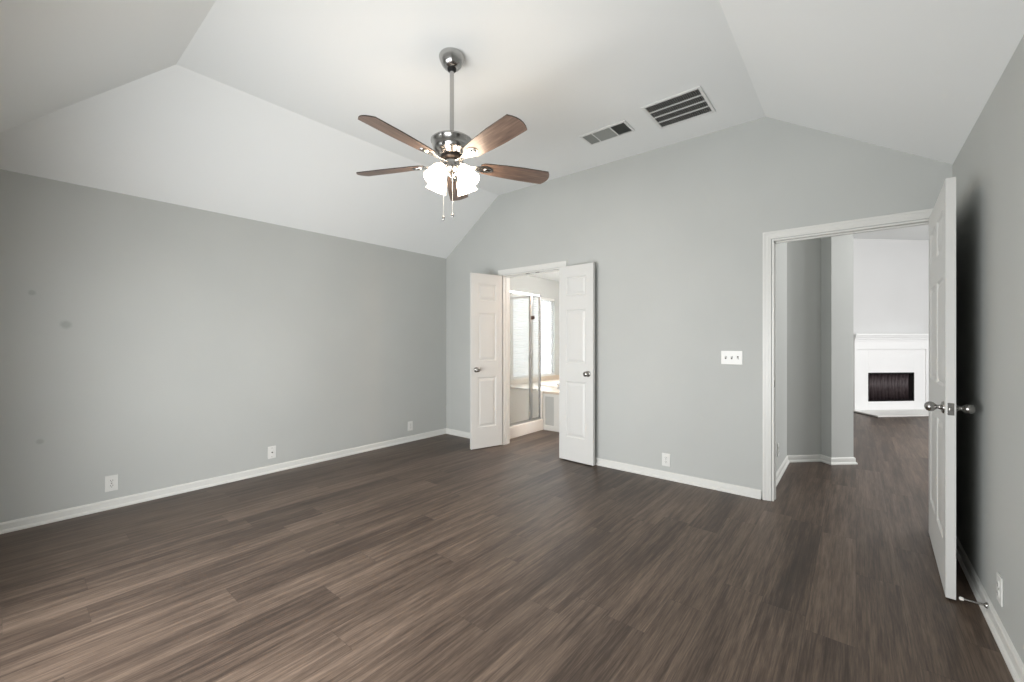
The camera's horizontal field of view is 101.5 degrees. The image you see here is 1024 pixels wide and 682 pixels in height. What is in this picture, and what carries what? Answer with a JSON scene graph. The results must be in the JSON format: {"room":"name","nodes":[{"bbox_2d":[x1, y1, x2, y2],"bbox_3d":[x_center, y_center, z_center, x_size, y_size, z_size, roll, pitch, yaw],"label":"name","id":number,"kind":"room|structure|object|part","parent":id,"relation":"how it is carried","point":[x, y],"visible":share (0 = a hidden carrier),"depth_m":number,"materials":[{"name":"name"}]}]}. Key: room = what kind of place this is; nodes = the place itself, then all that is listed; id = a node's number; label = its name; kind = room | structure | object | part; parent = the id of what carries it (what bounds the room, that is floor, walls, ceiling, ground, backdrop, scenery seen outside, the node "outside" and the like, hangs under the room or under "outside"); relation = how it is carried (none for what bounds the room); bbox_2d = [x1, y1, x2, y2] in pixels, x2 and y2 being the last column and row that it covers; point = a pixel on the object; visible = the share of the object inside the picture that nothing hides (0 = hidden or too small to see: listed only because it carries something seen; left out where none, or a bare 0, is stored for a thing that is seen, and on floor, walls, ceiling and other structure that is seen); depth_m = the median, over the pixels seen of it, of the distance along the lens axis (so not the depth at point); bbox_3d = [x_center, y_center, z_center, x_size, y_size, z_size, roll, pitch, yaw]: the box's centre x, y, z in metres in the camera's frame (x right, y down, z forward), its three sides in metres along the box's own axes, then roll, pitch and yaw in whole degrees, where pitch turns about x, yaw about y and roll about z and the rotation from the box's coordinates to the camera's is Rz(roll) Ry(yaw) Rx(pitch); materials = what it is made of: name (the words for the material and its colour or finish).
{"room":"empty bedroom","nodes":[
{"label":"empty bedroom","id":0,"kind":"room"},
{"bbox_2d":[0,169,558,522],"bbox_3d":[-1.288,0.030,5.393,0.115,2.480,7.440,0,0,39],"label":"wall","id":1,"kind":"structure","parent":0,"point":[152,344],"depth_m":3.53,"materials":[{"name":"grey paint"}]},
{"bbox_2d":[105,474,117,491],"bbox_3d":[-3.036,1.079,3.170,0.011,0.118,0.074,0,0,39],"label":"wall outlet","id":2,"kind":"object","parent":1,"relation":"attached to","point":[111,482],"visible":1,"depth_m":3.17,"materials":[{"name":"white plastic"}]},
{"bbox_2d":[0,428,445,533],"bbox_3d":[-2.212,1.235,4.161,0.024,0.070,4.135,0,0,39],"label":"baseboard","id":3,"kind":"structure","parent":1,"relation":"attached to","point":[50,517],"depth_m":3.51,"materials":[{"name":"white paint"}]},
{"bbox_2d":[268,446,275,458],"bbox_3d":[-2.318,1.076,4.038,0.017,0.118,0.074,0,0,39],"label":"outlet","id":4,"kind":"object","parent":1,"relation":"attached to","point":[272,449],"visible":1,"depth_m":4.04,"materials":[{"name":"white plastic"}]},
{"bbox_2d":[408,421,412,430],"bbox_3d":[-1.288,1.076,5.295,0.011,0.118,0.074,0,0,39],"label":"wall outlet","id":5,"kind":"object","parent":1,"relation":"attached to","point":[410,423],"visible":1,"depth_m":5.29,"materials":[{"name":"white plastic"}]},
{"bbox_2d":[513,296,554,379],"bbox_3d":[0.377,-0.075,7.389,0.120,1.430,1.230,0,0,39],"label":"window","id":6,"kind":"structure","parent":1,"relation":"in","point":[514,296],"depth_m":7.83,"materials":[{"name":"white paint"}]},
{"bbox_2d":[513,294,537,377],"bbox_3d":[0.253,-0.086,7.214,0.042,1.405,0.790,0,0,39],"label":"window blind","id":7,"kind":"object","parent":6,"relation":"attached to","point":[515,295],"visible":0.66,"depth_m":7.14,"materials":[{"name":"white paint"}]},
{"bbox_3d":[0.397,0.630,7.373,0.070,0.020,1.228,0,0,39],"label":"sill","id":8,"kind":"part","parent":6,"relation":"part of","materials":[{"name":"white paint"}]},
{"bbox_2d":[541,297,553,374],"bbox_3d":[0.642,-0.086,7.688,0.042,1.405,0.420,0,0,39],"label":"window blind","id":9,"kind":"object","parent":6,"relation":"attached to","point":[547,357],"visible":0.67,"depth_m":7.69,"materials":[{"name":"white paint"}]},
{"bbox_2d":[0,412,1013,681],"bbox_3d":[3.887,1.330,4.144,9.864,0.120,12.260,0,0,39],"label":"floor","id":10,"kind":"structure","parent":0,"point":[438,558],"depth_m":2.22,"materials":[{"name":"wood"}]},
{"bbox_2d":[510,291,542,438],"bbox_3d":[-0.183,0.295,5.925,0.913,1.950,0.896,0,0,39],"label":"shower enclosure","id":11,"kind":"object","parent":10,"relation":"on","point":[526,404],"visible":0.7,"depth_m":5.98,"materials":[{"name":"white plastic"}]},
{"bbox_3d":[0.060,-0.645,6.267,0.832,0.030,0.025,0,0,39],"label":"header rail","id":12,"kind":"part","parent":11,"relation":"part of","materials":[{"name":"silver metal"}]},
{"bbox_3d":[0.061,0.705,6.267,0.834,0.020,0.025,0,0,39],"label":"rail","id":13,"kind":"part","parent":11,"relation":"part of","materials":[{"name":"silver metal"}]},
{"bbox_3d":[0.124,-0.645,5.665,0.032,0.030,0.885,0,0,39],"label":"header rail","id":14,"kind":"part","parent":11,"relation":"part of","materials":[{"name":"silver metal"}]},
{"bbox_3d":[0.125,1.101,5.664,0.045,0.028,0.885,0,0,39],"label":"rail","id":15,"kind":"part","parent":11,"relation":"part of","materials":[{"name":"silver metal"}]},
{"bbox_3d":[0.260,0.228,5.828,0.038,1.775,0.044,0,0,39],"label":"post","id":16,"kind":"part","parent":11,"relation":"part of","materials":[{"name":"silver metal"}]},
{"bbox_3d":[0.397,0.228,5.995,0.030,1.775,0.028,0,0,39],"label":"post","id":17,"kind":"part","parent":11,"relation":"part of","materials":[{"name":"silver metal"}]},
{"bbox_2d":[510,375,558,431],"bbox_3d":[0.976,0.912,6.875,1.491,0.715,2.037,0,0,39],"label":"bathtub","id":18,"kind":"object","parent":10,"relation":"on","point":[549,384],"visible":0.26,"depth_m":5.98,"materials":[{"name":"beige tile"}]},
{"bbox_3d":[1.308,1.010,6.610,0.558,0.520,2.018,0,0,39],"label":"skirt panel","id":19,"kind":"part","parent":18,"relation":"part of","materials":[{"name":"grey paint"}]},
{"bbox_2d":[541,381,558,386],"bbox_3d":[1.147,0.917,6.956,0.930,0.465,1.400,0,0,39],"label":"basin","id":20,"kind":"object","parent":18,"relation":"in","point":[553,383],"depth_m":6.75,"materials":[{"name":"white ceramic"}]},
{"bbox_3d":[0.663,0.980,5.827,0.558,0.460,0.014,0,0,39],"label":"skirt trim","id":21,"kind":"part","parent":18,"relation":"part of","materials":[{"name":"white paint"}]},
{"bbox_2d":[853,334,928,417],"bbox_3d":[6.855,0.570,7.334,1.688,1.400,0.690,0,0,-6],"label":"fireplace","id":22,"kind":"object","parent":10,"relation":"on","point":[891,371],"visible":0.8,"depth_m":7.54,"materials":[{"name":"white paint"}]},
{"bbox_2d":[853,334,928,340],"bbox_3d":[6.838,-0.062,7.556,1.582,0.135,0.245,0,0,-6],"label":"mantel shelf","id":23,"kind":"object","parent":22,"relation":"attached to","point":[856,337],"depth_m":7.47,"materials":[{"name":"white paint"}]},
{"bbox_3d":[6.840,0.828,7.543,0.910,0.515,0.018,0,0,-6],"label":"firebox frame","id":24,"kind":"part","parent":22,"relation":"part of","materials":[{"name":"black metal"}]},
{"bbox_2d":[0,0,1023,258],"bbox_3d":[-0.341,-1.525,2.641,4.844,0.780,4.165,0,0,39],"label":"ceiling","id":25,"kind":"structure","parent":0,"point":[248,109],"depth_m":2.70,"materials":[{"name":"white paint"}]},
{"bbox_2d":[356,47,548,220],"bbox_3d":[-0.385,-1.271,2.589,1.276,1.048,1.261,0,0,39],"label":"ceiling fan","id":26,"kind":"object","parent":25,"relation":"hanging from","point":[451,147],"visible":1,"depth_m":2.56,"materials":[{"name":"brown wood"}]},
{"bbox_3d":[-0.791,-1.115,2.740,0.485,0.006,0.140,0,13,15],"label":"blade","id":27,"kind":"part","parent":26,"relation":"part of","materials":[{"name":"brown wood"}]},
{"bbox_3d":[-0.611,-1.115,2.271,0.140,0.006,0.485,15,8,32],"label":"blade","id":28,"kind":"part","parent":26,"relation":"part of","materials":[{"name":"brown wood"}]},
{"bbox_3d":[-0.460,-1.013,2.520,0.136,0.144,0.137,0,0,39],"label":"lamp shade","id":29,"kind":"part","parent":26,"relation":"part of","materials":[{"name":"white glass"}]},
{"bbox_3d":[-0.488,-1.013,2.711,0.137,0.144,0.136,0,0,39],"label":"lamp shade","id":30,"kind":"part","parent":26,"relation":"part of","materials":[{"name":"white glass"}]},
{"bbox_3d":[-0.449,-1.033,2.535,0.056,0.079,0.056,0,0,-9],"label":"bulb","id":31,"kind":"part","parent":26,"relation":"part of","materials":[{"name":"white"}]},
{"bbox_3d":[-0.370,-0.918,2.600,0.003,0.257,0.002,0,0,39],"label":"pull chain","id":32,"kind":"part","parent":26,"relation":"part of","materials":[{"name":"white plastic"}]},
{"bbox_3d":[-0.401,-1.115,3.056,0.140,0.006,0.485,-13,1,-3],"label":"blade","id":33,"kind":"part","parent":26,"relation":"part of","materials":[{"name":"brown wood"}]},
{"bbox_3d":[-0.284,-1.033,2.559,0.056,0.079,0.056,0,0,-9],"label":"bulb","id":34,"kind":"part","parent":26,"relation":"part of","materials":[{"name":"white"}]},
{"bbox_3d":[-0.297,-1.013,2.739,0.136,0.144,0.137,0,0,39],"label":"lamp shade","id":35,"kind":"part","parent":26,"relation":"part of","materials":[{"name":"white glass"}]},
{"bbox_3d":[-0.269,-1.013,2.548,0.137,0.144,0.136,0,0,39],"label":"lamp shade","id":36,"kind":"part","parent":26,"relation":"part of","materials":[{"name":"white glass"}]},
{"bbox_3d":[-0.109,-1.115,2.297,0.140,0.006,0.485,17,-10,-38],"label":"blade","id":37,"kind":"part","parent":26,"relation":"part of","materials":[{"name":"brown wood"}]},
{"bbox_3d":[0.021,-1.115,2.783,0.485,0.006,0.140,0,-13,-21],"label":"blade","id":38,"kind":"part","parent":26,"relation":"part of","materials":[{"name":"brown wood"}]},
{"bbox_2d":[579,120,634,145],"bbox_3d":[0.818,-1.788,3.607,0.420,0.015,0.212,0,0,39],"label":"ceiling vent","id":39,"kind":"object","parent":25,"relation":"in","point":[620,128],"visible":1,"depth_m":3.59,"materials":[{"name":"white metal"}]},
{"bbox_2d":[641,86,715,128],"bbox_3d":[1.289,-1.790,3.235,0.432,0.010,0.422,0,0,39],"label":"ceiling vent","id":40,"kind":"object","parent":25,"relation":"in","point":[693,103],"visible":1,"depth_m":3.22,"materials":[{"name":"white metal"}]},
{"bbox_2d":[528,271,558,281],"bbox_3d":[1.347,-1.170,5.976,3.214,0.080,2.960,0,0,39],"label":"ceiling","id":41,"kind":"structure","parent":0,"point":[554,276],"depth_m":7.21,"materials":[{"name":"white paint"}]},
{"bbox_2d":[446,117,952,500],"bbox_3d":[1.362,-0.330,3.972,5.784,3.200,0.115,0,0,39],"label":"wall","id":42,"kind":"structure","parent":0,"point":[672,234],"depth_m":3.73,"materials":[{"name":"grey paint"}]},
{"bbox_2d":[446,428,469,438],"bbox_3d":[-0.542,1.235,5.449,0.967,0.070,0.024,0,0,39],"label":"baseboard","id":43,"kind":"structure","parent":42,"relation":"attached to","point":[448,431],"depth_m":5.59,"materials":[{"name":"white paint"}]},
{"bbox_2d":[470,273,501,449],"bbox_3d":[-0.302,0.233,4.975,0.430,2.050,0.159,0,0,-34],"label":"door","id":44,"kind":"structure","parent":42,"relation":"in","point":[485,289],"depth_m":4.94,"materials":[{"name":"white paint"}]},
{"bbox_2d":[498,261,566,444],"bbox_3d":[0.255,0.202,4.881,0.984,2.137,0.150,0,0,39],"label":"door frame","id":45,"kind":"structure","parent":42,"relation":"attached to","point":[506,278],"depth_m":5.12,"materials":[{"name":"white paint"}]},
{"bbox_2d":[559,262,594,465],"bbox_3d":[0.655,0.233,4.354,0.431,2.050,0.099,0,0,45],"label":"door","id":46,"kind":"structure","parent":42,"relation":"in","point":[576,282],"depth_m":4.34,"materials":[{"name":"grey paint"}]},
{"bbox_3d":[0.752,0.335,4.233,0.062,0.062,0.062,0,0,43],"label":"knob","id":47,"kind":"part","parent":46,"relation":"part of","materials":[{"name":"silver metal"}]},
{"bbox_2d":[662,453,669,466],"bbox_3d":[1.417,1.093,3.846,0.074,0.118,0.011,0,0,39],"label":"wall outlet","id":48,"kind":"object","parent":42,"relation":"attached to","point":[665,457],"visible":1,"depth_m":3.84,"materials":[{"name":"white plastic"}]},
{"bbox_2d":[595,457,760,499],"bbox_3d":[1.296,1.235,3.937,1.824,0.070,0.024,0,0,39],"label":"baseboard","id":49,"kind":"structure","parent":42,"relation":"attached to","point":[700,482],"depth_m":3.74,"materials":[{"name":"white paint"}]},
{"bbox_2d":[721,351,742,364],"bbox_3d":[1.836,0.139,3.495,0.163,0.115,0.020,0,0,39],"label":"switch plate","id":50,"kind":"object","parent":42,"relation":"attached to","point":[727,357],"visible":1,"depth_m":3.49,"materials":[{"name":"white plastic"}]},
{"bbox_2d":[763,208,932,500],"bbox_3d":[2.459,0.202,3.067,1.054,2.137,0.150,0,0,39],"label":"door frame","id":51,"kind":"structure","parent":42,"relation":"attached to","point":[919,214],"depth_m":3.31,"materials":[{"name":"white paint"}]},
{"bbox_2d":[924,177,975,599],"bbox_3d":[2.448,0.230,2.389,0.178,2.056,0.944,0,0,41],"label":"door","id":52,"kind":"structure","parent":42,"relation":"in","point":[942,406],"depth_m":2.08,"materials":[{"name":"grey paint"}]},
{"bbox_3d":[2.146,0.333,2.126,0.071,0.062,0.062,0,0,41],"label":"knob","id":53,"kind":"part","parent":52,"relation":"part of","materials":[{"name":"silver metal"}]},
{"bbox_3d":[2.142,0.333,2.041,0.024,0.060,0.002,0,0,41],"label":"latch plate","id":54,"kind":"part","parent":52,"relation":"part of","materials":[{"name":"silver metal"}]},
{"bbox_3d":[2.226,0.333,2.055,0.071,0.062,0.062,0,0,41],"label":"knob","id":55,"kind":"part","parent":52,"relation":"part of","materials":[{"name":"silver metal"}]},
{"bbox_2d":[776,234,852,472],"bbox_3d":[2.965,-0.325,4.463,1.166,3.190,2.452,0,0,18],"label":"wall","id":56,"kind":"structure","parent":0,"point":[814,277],"depth_m":4.35,"materials":[{"name":"grey paint"}]},
{"bbox_2d":[776,454,857,485],"bbox_3d":[3.005,1.235,4.199,0.724,0.070,2.282,0,0,39],"label":"baseboard","id":57,"kind":"structure","parent":56,"relation":"attached to","point":[815,457],"depth_m":4.31,"materials":[{"name":"white paint"}]},
{"bbox_2d":[853,238,928,333],"bbox_3d":[6.199,-0.325,7.667,4.101,3.190,0.100,0,0,-6],"label":"wall","id":58,"kind":"structure","parent":0,"point":[891,276],"depth_m":7.69,"materials":[{"name":"paint"}]},
{"bbox_2d":[853,225,928,239],"bbox_3d":[6.241,-1.920,4.830,6.700,0.100,7.410,0,0,39],"label":"ceiling","id":59,"kind":"structure","parent":0,"point":[921,232],"depth_m":7.34,"materials":[{"name":"white paint"}]},
{"bbox_2d":[953,35,1023,663],"bbox_3d":[1.527,0.058,1.010,0.115,2.425,4.250,0,0,39],"label":"wall","id":60,"kind":"structure","parent":0,"point":[988,170],"depth_m":1.90,"materials":[{"name":"grey paint"}]},
{"bbox_2d":[959,597,987,608],"bbox_3d":[2.153,1.218,1.952,0.090,0.026,0.025,0,0,39],"label":"door stop","id":61,"kind":"object","parent":60,"relation":"attached to","point":[985,604],"visible":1,"depth_m":1.94,"materials":[{"name":"grey metal"}]},
{"bbox_2d":[956,535,1023,681],"bbox_3d":[1.509,1.235,1.097,0.024,0.070,4.133,0,0,39],"label":"baseboard","id":62,"kind":"structure","parent":60,"relation":"attached to","point":[1015,665],"depth_m":1.84,"materials":[{"name":"white paint"}]},
{"bbox_2d":[997,572,1002,606],"bbox_3d":[2.092,1.065,1.795,0.011,0.118,0.074,0,0,39],"label":"wall outlet","id":63,"kind":"object","parent":60,"relation":"attached to","point":[999,578],"visible":1,"depth_m":1.78,"materials":[{"name":"white plastic"}]}
]}

